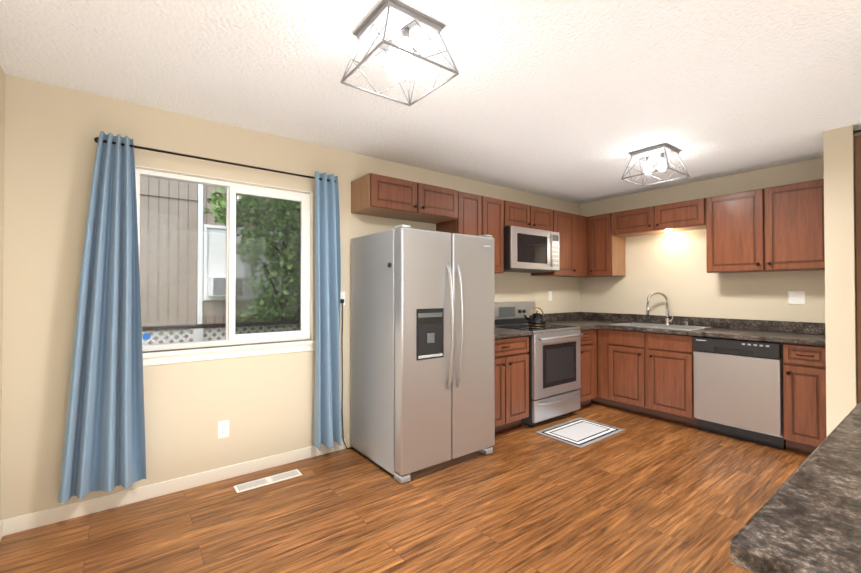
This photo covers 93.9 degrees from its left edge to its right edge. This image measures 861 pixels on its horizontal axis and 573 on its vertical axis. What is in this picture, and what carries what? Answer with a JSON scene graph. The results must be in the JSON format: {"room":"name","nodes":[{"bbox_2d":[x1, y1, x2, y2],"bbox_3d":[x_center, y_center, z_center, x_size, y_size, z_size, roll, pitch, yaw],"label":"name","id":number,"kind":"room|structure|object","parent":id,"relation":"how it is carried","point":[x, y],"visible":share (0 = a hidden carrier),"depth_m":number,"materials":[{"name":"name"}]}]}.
{"room":"kitchen","nodes":[
{"label":"kitchen","id":0,"kind":"room"},
{"bbox_2d":[0,65,5,510],"bbox_3d":[-0.468,0.064,-0.376,0.150,2.440,6.150,0,-1,-37],"label":"wall","id":1,"kind":"structure","parent":0,"point":[2,116],"depth_m":2.10,"materials":[{"name":"beige paint"}]},
{"bbox_2d":[0,519,7,540],"bbox_3d":[-0.448,1.243,-0.280,0.012,0.085,6.000,0,-1,-37],"label":"baseboard","id":2,"kind":"structure","parent":1,"relation":"attached to","point":[3,523],"depth_m":2.11,"materials":[{"name":"white wood"}]},
{"bbox_2d":[0,74,579,519],"bbox_3d":[-0.185,0.110,3.782,5.610,2.440,0.150,0,-1,-37],"label":"wall","id":3,"kind":"structure","parent":0,"point":[264,404],"depth_m":2.52,"materials":[{"name":"beige paint"}]},
{"bbox_2d":[8,438,345,534],"bbox_3d":[-1.462,1.275,2.703,1.925,0.085,0.015,0,-1,-37],"label":"baseboard","id":4,"kind":"structure","parent":3,"relation":"attached to","point":[20,523],"depth_m":2.50,"materials":[{"name":"white wood"}]},
{"bbox_2d":[57,131,340,502],"bbox_3d":[-1.359,0.176,2.688,1.652,2.097,0.177,0,-1,-37],"label":"curtains","id":5,"kind":"object","parent":3,"relation":"attached to","point":[104,449],"visible":1,"depth_m":2.32,"materials":[{"name":"blue fabric"}]},
{"bbox_2d":[218,420,228,438],"bbox_3d":[-1.413,0.975,2.746,0.070,0.115,0.007,0,-1,-37],"label":"outlet","id":6,"kind":"object","parent":3,"relation":"attached to","point":[223,429],"visible":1,"depth_m":2.74,"materials":[{"name":"white plastic"}]},
{"bbox_2d":[135,165,314,365],"bbox_3d":[-1.396,-0.123,2.833,1.190,1.235,0.141,0,-1,-37],"label":"window unit","id":7,"kind":"structure","parent":3,"relation":"in","point":[231,336],"depth_m":2.94,"materials":[{"name":"white plastic"}]},
{"bbox_2d":[340,292,353,448],"bbox_3d":[-0.690,0.681,3.260,0.121,1.278,0.062,0,-1,-37],"label":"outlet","id":8,"kind":"object","parent":3,"relation":"attached to","point":[342,299],"visible":0.75,"depth_m":3.25,"materials":[{"name":"white plastic"}]},
{"bbox_2d":[351,173,462,224],"bbox_3d":[-0.204,-0.737,3.468,0.891,0.263,0.338,0,-1,-37],"label":"upper cabinet","id":9,"kind":"object","parent":3,"relation":"attached to","point":[443,209],"depth_m":3.30,"materials":[{"name":"wood"}]},
{"bbox_2d":[436,192,506,272],"bbox_3d":[0.393,-0.499,3.927,0.610,0.730,0.320,0,-1,-37],"label":"upper cabinet","id":10,"kind":"object","parent":3,"relation":"attached to","point":[482,215],"depth_m":3.83,"materials":[{"name":"wood"}]},
{"bbox_2d":[507,201,554,231],"bbox_3d":[0.954,-0.728,4.353,0.785,0.263,0.320,0,-1,-37],"label":"upper cabinet","id":11,"kind":"object","parent":3,"relation":"attached to","point":[518,214],"depth_m":4.23,"materials":[{"name":"wood"}]},
{"bbox_2d":[504,226,559,272],"bbox_3d":[0.993,-0.376,4.297,0.780,0.430,0.446,0,-1,-37],"label":"over-the-range microwave","id":12,"kind":"object","parent":11,"relation":"attached to","point":[528,250],"visible":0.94,"depth_m":4.10,"materials":[{"name":"silver plastic"}]},
{"bbox_2d":[548,291,551,300],"bbox_3d":[1.467,0.115,4.927,0.070,0.115,0.007,0,-1,-37],"label":"outlet","id":13,"kind":"object","parent":3,"relation":"attached to","point":[549,295],"visible":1,"depth_m":4.92,"materials":[{"name":"white plastic"}]},
{"bbox_2d":[531,210,574,276],"bbox_3d":[1.431,-0.490,4.710,0.401,0.730,0.320,0,-1,-37],"label":"upper cabinet","id":14,"kind":"object","parent":3,"relation":"attached to","point":[564,221],"depth_m":4.61,"materials":[{"name":"wood"}]},
{"bbox_2d":[575,214,586,276],"bbox_3d":[1.684,-0.488,4.901,0.338,0.730,0.320,0,-1,-37],"label":"upper cabinet","id":15,"kind":"object","parent":3,"relation":"attached to","point":[580,221],"depth_m":4.82,"materials":[{"name":"laminate"}]},
{"bbox_2d":[0,403,809,572],"bbox_3d":[1.667,1.353,1.314,5.610,0.100,6.300,0,-1,-37],"label":"floor","id":16,"kind":"structure","parent":0,"point":[643,494],"depth_m":2.31,"materials":[{"name":"brown wood"}]},
{"bbox_2d":[234,469,301,492],"bbox_3d":[-1.095,1.313,2.726,0.420,0.008,0.110,0,-1,-37],"label":"floor vent","id":17,"kind":"object","parent":16,"relation":"in","point":[250,485],"visible":1,"depth_m":2.71,"materials":[{"name":"white plastic"}]},
{"bbox_2d":[351,225,494,483],"bbox_3d":[-0.053,0.455,3.200,0.897,1.730,0.832,0,-1,-37],"label":"refrigerator","id":18,"kind":"object","parent":16,"relation":"on","point":[422,354],"visible":1,"depth_m":2.89,"materials":[{"name":"grey metal"}]},
{"bbox_2d":[495,336,528,433],"bbox_3d":[0.484,0.891,3.802,0.653,0.872,0.606,0,-1,-37],"label":"base cabinet","id":19,"kind":"object","parent":16,"relation":"on","point":[511,383],"depth_m":3.62,"materials":[{"name":"brown wood"}]},
{"bbox_2d":[495,327,531,338],"bbox_3d":[0.492,0.385,3.794,0.664,0.136,0.637,0,-1,-37],"label":"countertop","id":20,"kind":"structure","parent":19,"relation":"on","point":[499,332],"depth_m":3.64,"materials":[{"name":"stone"}]},
{"bbox_2d":[494,301,583,426],"bbox_3d":[1.087,0.750,4.191,0.760,1.163,0.707,0,-1,-37],"label":"range","id":21,"kind":"object","parent":16,"relation":"on","point":[554,352],"visible":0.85,"depth_m":3.96,"materials":[{"name":"silver metal"}]},
{"bbox_2d":[524,307,545,325],"bbox_3d":[1.128,0.319,4.300,0.215,0.196,0.188,0,-1,-37],"label":"kettle","id":22,"kind":"object","parent":21,"relation":"on","point":[536,319],"visible":1,"depth_m":4.25,"materials":[{"name":"black metal"}]},
{"bbox_2d":[535,418,624,447],"bbox_3d":[1.372,1.323,3.678,0.705,0.008,0.460,0,-1,-37],"label":"kitchen mat","id":23,"kind":"object","parent":16,"relation":"on","point":[580,432],"visible":1,"depth_m":3.64,"materials":[{"name":"grey fabric"}]},
{"bbox_2d":[579,328,596,407],"bbox_3d":[1.527,0.900,4.588,0.408,0.872,0.606,0,-1,-37],"label":"base cabinet","id":24,"kind":"object","parent":16,"relation":"on","point":[588,390],"depth_m":4.36,"materials":[{"name":"brown wood"}]},
{"bbox_2d":[541,312,598,329],"bbox_3d":[1.512,0.393,4.548,0.338,0.136,0.660,0,-1,-37],"label":"countertop","id":25,"kind":"structure","parent":24,"relation":"on","point":[585,320],"depth_m":4.95,"materials":[{"name":"stone"}]},
{"bbox_2d":[591,328,626,402],"bbox_3d":[1.934,0.903,4.901,0.562,0.872,0.597,0,-1,-37],"label":"base cabinet","id":26,"kind":"object","parent":16,"relation":"on","point":[604,336],"depth_m":4.36,"materials":[{"name":"brown wood"}]},
{"bbox_2d":[595,312,825,345],"bbox_3d":[2.452,0.388,4.136,0.665,0.136,2.450,0,-1,-37],"label":"countertop","id":27,"kind":"structure","parent":26,"relation":"on","point":[807,333],"depth_m":3.79,"materials":[{"name":"stone"}]},
{"bbox_2d":[609,322,711,330],"bbox_3d":[2.401,0.504,4.231,0.515,0.181,0.810,0,-1,-37],"label":"double-bowl sink","id":28,"kind":"object","parent":27,"relation":"in","point":[664,326],"visible":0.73,"depth_m":4.26,"materials":[{"name":"silver metal"}]},
{"bbox_2d":[646,292,688,325],"bbox_3d":[2.540,0.235,4.314,0.156,0.357,0.374,0,-1,-37],"label":"gooseneck faucet","id":29,"kind":"object","parent":27,"relation":"on","point":[667,320],"visible":1,"depth_m":4.36,"materials":[{"name":"silver metal"}]},
{"bbox_2d":[595,344,697,427],"bbox_3d":[2.381,1.003,4.272,0.605,0.658,0.943,0,-1,-37],"label":"base cabinet","id":30,"kind":"object","parent":16,"relation":"on","point":[650,374],"depth_m":4.06,"materials":[{"name":"brown wood"}]},
{"bbox_2d":[693,336,785,449],"bbox_3d":[2.842,0.891,3.632,0.606,0.870,0.615,0,-1,-37],"label":"dishwasher","id":31,"kind":"object","parent":16,"relation":"on","point":[738,388],"visible":0.94,"depth_m":3.42,"materials":[{"name":"grey metal"}]},
{"bbox_2d":[783,343,826,454],"bbox_3d":[3.130,0.886,3.280,0.605,0.872,0.274,0,-1,-37],"label":"base cabinet","id":32,"kind":"object","parent":16,"relation":"on","point":[804,366],"depth_m":3.11,"materials":[{"name":"brown wood"}]},
{"bbox_3d":[1.439,0.860,0.961,1.875,0.873,0.642,0,-1,-37],"label":"cabinet","id":33,"kind":"object","parent":16,"relation":"on","visible":0},
{"bbox_2d":[730,401,860,572],"bbox_3d":[1.431,0.353,0.921,1.947,0.136,0.680,0,-1,-37],"label":"countertop","id":34,"kind":"structure","parent":33,"relation":"on","point":[806,518],"depth_m":0.66,"materials":[{"name":"stone"}]},
{"bbox_2d":[0,0,860,203],"bbox_3d":[1.667,-1.187,1.341,5.610,0.100,6.300,0,-1,-37],"label":"ceiling","id":35,"kind":"structure","parent":0,"point":[576,101],"depth_m":2.16,"materials":[{"name":"white paint"}]},
{"bbox_2d":[340,0,458,105],"bbox_3d":[-0.140,-1.021,1.768,0.381,0.220,0.381,0,-1,-37],"label":"ceiling light","id":36,"kind":"object","parent":35,"relation":"attached to","point":[404,33],"visible":1,"depth_m":1.72,"materials":[{"name":"grey metal"}]},
{"bbox_2d":[621,143,689,185],"bbox_3d":[1.856,-1.004,3.323,0.381,0.220,0.381,0,-1,-37],"label":"kitchen ceiling light","id":37,"kind":"object","parent":35,"relation":"attached to","point":[662,152],"visible":1,"depth_m":3.29,"materials":[{"name":"grey metal"}]},
{"bbox_2d":[580,157,824,322],"bbox_3d":[3.199,0.110,3.829,0.150,2.440,3.850,0,-1,-37],"label":"wall","id":38,"kind":"structure","parent":0,"point":[672,266],"depth_m":4.24,"materials":[{"name":"beige paint"}]},
{"bbox_2d":[580,216,595,277],"bbox_3d":[1.967,-0.487,5.074,0.320,0.730,0.385,0,-1,-37],"label":"upper cabinet","id":39,"kind":"object","parent":38,"relation":"attached to","point":[591,263],"depth_m":4.89,"materials":[{"name":"brown wood"}]},
{"bbox_2d":[592,213,625,276],"bbox_3d":[2.135,-0.489,4.852,0.320,0.730,0.277,0,-1,-37],"label":"upper cabinet","id":40,"kind":"object","parent":38,"relation":"attached to","point":[609,252],"depth_m":4.73,"materials":[{"name":"brown wood"}]},
{"bbox_2d":[612,198,703,238],"bbox_3d":[2.503,-0.728,4.367,0.320,0.263,0.937,0,-1,-37],"label":"upper cabinet","id":41,"kind":"object","parent":38,"relation":"attached to","point":[688,215],"depth_m":4.24,"materials":[{"name":"brown wood"}]},
{"bbox_2d":[704,179,824,272],"bbox_3d":[3.057,-0.502,3.630,0.320,0.730,0.895,0,-1,-37],"label":"upper cabinet","id":42,"kind":"object","parent":38,"relation":"attached to","point":[776,229],"depth_m":3.51,"materials":[{"name":"brown wood"}]},
{"bbox_2d":[788,291,804,303],"bbox_3d":[3.273,0.102,3.596,0.010,0.115,0.115,0,-1,-37],"label":"light switch","id":43,"kind":"object","parent":38,"relation":"attached to","point":[796,297],"visible":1,"depth_m":3.60,"materials":[{"name":"white plastic"}]},
{"bbox_2d":[823,125,858,435],"bbox_3d":[3.192,0.102,3.066,0.780,2.440,0.147,0,-1,-37],"label":"wall","id":44,"kind":"structure","parent":0,"point":[840,279],"depth_m":2.83,"materials":[{"name":"beige paint"}]},
{"bbox_2d":[854,135,860,403],"bbox_3d":[3.261,0.137,2.997,0.746,2.361,0.038,0,-1,-37],"label":"hall door","id":45,"kind":"structure","parent":44,"relation":"in","point":[857,147],"depth_m":2.78,"materials":[{"name":"brown wood"}]},
{"label":"outside","id":46,"kind":"structure","parent":0,"visible":0},
{"bbox_3d":[-3.021,2.017,7.265,15.000,0.100,8.840,0,-1,-37],"label":"ground","id":47,"kind":"structure","parent":46,"visible":0},
{"bbox_2d":[139,176,299,344],"bbox_3d":[-1.947,-1.099,5.875,13.000,6.098,0.608,0,-1,-37],"label":"outdoor view","id":48,"kind":"structure","parent":47,"relation":"on","point":[152,293],"depth_m":5.01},
{"bbox_2d":[142,320,299,344],"bbox_3d":[-1.579,1.159,4.532,7.000,1.553,0.116,0,-1,-37],"label":"lattice fence","id":49,"kind":"object","parent":47,"relation":"on","point":[194,336],"depth_m":3.98,"materials":[{"name":"white wood"}]},
{"bbox_2d":[205,187,300,333],"bbox_3d":[-1.937,-0.057,5.091,1.671,4.000,0.949,0,-1,-37],"label":"tree","id":50,"kind":"object","parent":47,"relation":"on","point":[220,210],"depth_m":4.90,"materials":[{"name":"green plant"}]}
]}

